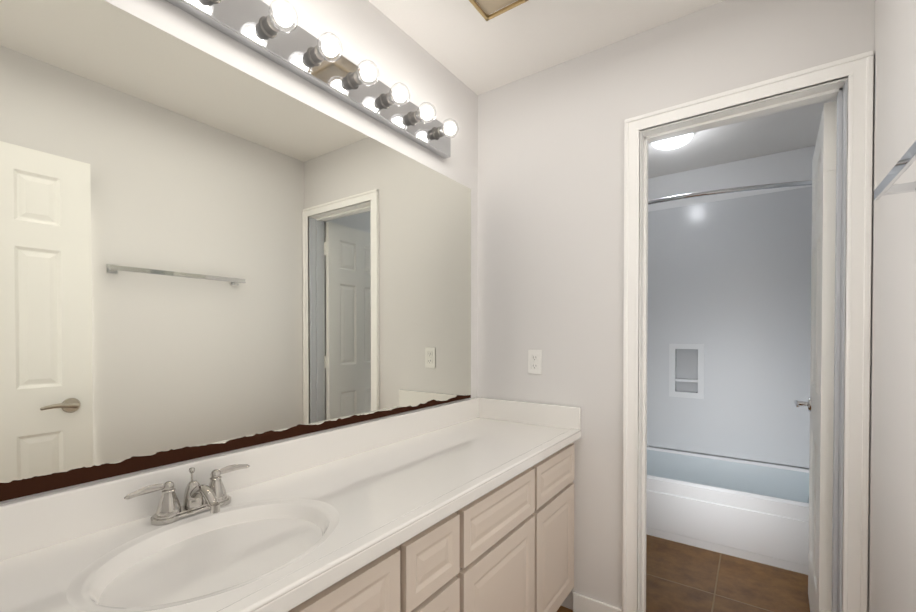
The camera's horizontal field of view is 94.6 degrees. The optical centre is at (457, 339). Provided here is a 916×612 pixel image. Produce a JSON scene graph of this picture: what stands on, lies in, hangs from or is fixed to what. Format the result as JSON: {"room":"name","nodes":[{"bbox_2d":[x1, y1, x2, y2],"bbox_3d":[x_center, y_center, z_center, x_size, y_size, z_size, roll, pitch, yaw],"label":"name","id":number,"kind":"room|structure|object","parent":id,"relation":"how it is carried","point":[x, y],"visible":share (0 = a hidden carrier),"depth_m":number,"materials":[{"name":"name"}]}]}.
{"room":"bathroom","nodes":[
{"label":"bathroom","id":0,"kind":"room"},
{"bbox_2d":[0,0,477,503],"bbox_3d":[-0.029,-0.019,2.080,0.120,2.440,4.510,0,1,35],"label":"wall","id":1,"kind":"structure","parent":0,"point":[361,30],"depth_m":1.55,"materials":[{"name":"white paint"}]},
{"bbox_2d":[0,0,470,501],"bbox_3d":[-0.489,-0.220,1.307,0.006,1.030,1.920,0,1,35],"label":"mirror","id":2,"kind":"object","parent":1,"relation":"attached to","point":[203,254],"visible":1,"depth_m":1.05,"materials":[{"name":"clear glass"}]},
{"bbox_2d":[165,0,458,158],"bbox_3d":[-0.366,-0.875,1.352,0.148,0.128,1.274,0,1,35],"label":"sconce","id":3,"kind":"object","parent":1,"relation":"attached to","point":[275,33],"visible":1,"depth_m":1.29,"materials":[{"name":"silver metal"}]},
{"bbox_2d":[368,0,836,177],"bbox_3d":[0.617,-1.273,1.613,2.056,0.080,4.510,0,1,35],"label":"ceiling","id":4,"kind":"structure","parent":0,"point":[466,43],"depth_m":1.76,"materials":[{"name":"white paint"}]},
{"bbox_2d":[469,0,527,20],"bbox_3d":[0.123,-1.187,1.408,0.174,0.084,0.174,0,1,35],"label":"ceiling light","id":5,"kind":"object","parent":4,"relation":"attached to","point":[488,7],"visible":1,"depth_m":1.46,"materials":[{"name":"gold metal"}]},
{"bbox_2d":[651,133,694,149],"bbox_3d":[1.295,-1.207,2.562,0.250,0.072,0.250,0,1,35],"label":"light","id":6,"kind":"object","parent":4,"relation":"attached to","point":[674,142],"visible":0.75,"depth_m":2.53,"materials":[{"name":"white paint"}]},
{"bbox_2d":[477,0,874,611],"bbox_3d":[0.759,-0.015,1.770,1.526,2.440,0.120,0,1,35],"label":"wall","id":7,"kind":"structure","parent":0,"point":[551,213],"depth_m":1.83,"materials":[{"name":"white paint"}]},
{"bbox_2d":[528,350,541,373],"bbox_3d":[0.358,0.103,1.972,0.070,0.114,0.008,0,1,35],"label":"electrical outlet","id":8,"kind":"object","parent":7,"relation":"attached to","point":[534,361],"visible":1,"depth_m":1.97,"materials":[{"name":"white plastic"}]},
{"bbox_2d":[573,592,621,611],"bbox_3d":[0.480,1.159,2.064,0.686,0.085,0.016,0,1,35],"label":"baseboard","id":9,"kind":"structure","parent":7,"relation":"attached to","point":[579,596],"depth_m":1.81,"materials":[{"name":"white paint"}]},
{"bbox_2d":[622,51,873,611],"bbox_3d":[1.023,0.156,1.588,0.734,2.102,0.162,0,1,35],"label":"door frame","id":10,"kind":"structure","parent":7,"relation":"attached to","point":[847,82],"depth_m":1.40,"materials":[{"name":"white paint"}]},
{"bbox_2d":[794,101,836,611],"bbox_3d":[1.472,0.183,1.718,0.161,2.022,0.618,1,1,37],"label":"door","id":11,"kind":"structure","parent":7,"relation":"in","point":[819,403],"depth_m":1.49,"materials":[{"name":"white paint"}]},
{"bbox_2d":[556,534,809,611],"bbox_3d":[0.617,1.237,1.643,2.056,0.060,4.510,0,1,35],"label":"floor","id":12,"kind":"structure","parent":0,"point":[681,577],"depth_m":2.09,"materials":[{"name":"tile"}]},
{"bbox_2d":[0,397,580,611],"bbox_3d":[-0.255,0.755,1.187,0.538,0.913,2.007,0,1,35],"label":"bathroom vanity","id":13,"kind":"object","parent":12,"relation":"on","point":[467,505],"visible":1,"depth_m":1.02,"materials":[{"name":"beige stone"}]},
{"bbox_2d":[124,464,249,525],"bbox_3d":[-0.587,0.353,0.970,0.144,0.102,0.269,0,1,35],"label":"faucet","id":14,"kind":"object","parent":13,"relation":"on","point":[195,510],"depth_m":0.97,"materials":[{"name":"silver metal"}]},
{"bbox_2d":[646,447,808,574],"bbox_3d":[1.489,1.011,2.826,1.525,0.363,0.764,0,1,35],"label":"bathtub","id":15,"kind":"object","parent":12,"relation":"on","point":[752,511],"visible":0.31,"depth_m":2.45,"materials":[{"name":"white ceramic"}]},
{"bbox_2d":[647,446,808,468],"bbox_3d":[1.801,-0.033,3.259,1.526,2.440,0.120,0,1,35],"label":"wall","id":16,"kind":"structure","parent":0,"point":[730,457],"depth_m":3.07,"materials":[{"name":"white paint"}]},
{"bbox_2d":[647,146,814,467],"bbox_3d":[1.734,-0.212,3.161,1.523,2.077,0.110,0,1,35],"label":"wall","id":17,"kind":"structure","parent":16,"relation":"attached to","point":[729,327],"depth_m":2.94,"materials":[{"name":"white paint"}]},
{"bbox_2d":[648,180,811,204],"bbox_3d":[1.265,-0.804,2.483,1.523,0.064,0.215,0,1,35],"label":"shower rail","id":18,"kind":"object","parent":17,"relation":"attached to","point":[741,189],"visible":0.44,"depth_m":2.25,"materials":[{"name":"silver metal"}]},
{"bbox_2d":[868,0,915,611],"bbox_3d":[0.655,0.003,0.309,0.120,2.440,2.393,0,1,35],"label":"wall","id":19,"kind":"structure","parent":0,"point":[892,535],"depth_m":1.11,"materials":[{"name":"white paint"}]},
{"bbox_2d":[874,141,915,199],"bbox_3d":[0.807,-0.332,0.692,0.072,0.044,0.660,0,1,35],"label":"towel rail","id":20,"kind":"object","parent":19,"relation":"attached to","point":[885,186],"visible":1,"depth_m":0.88,"materials":[{"name":"silver metal"}]}
]}

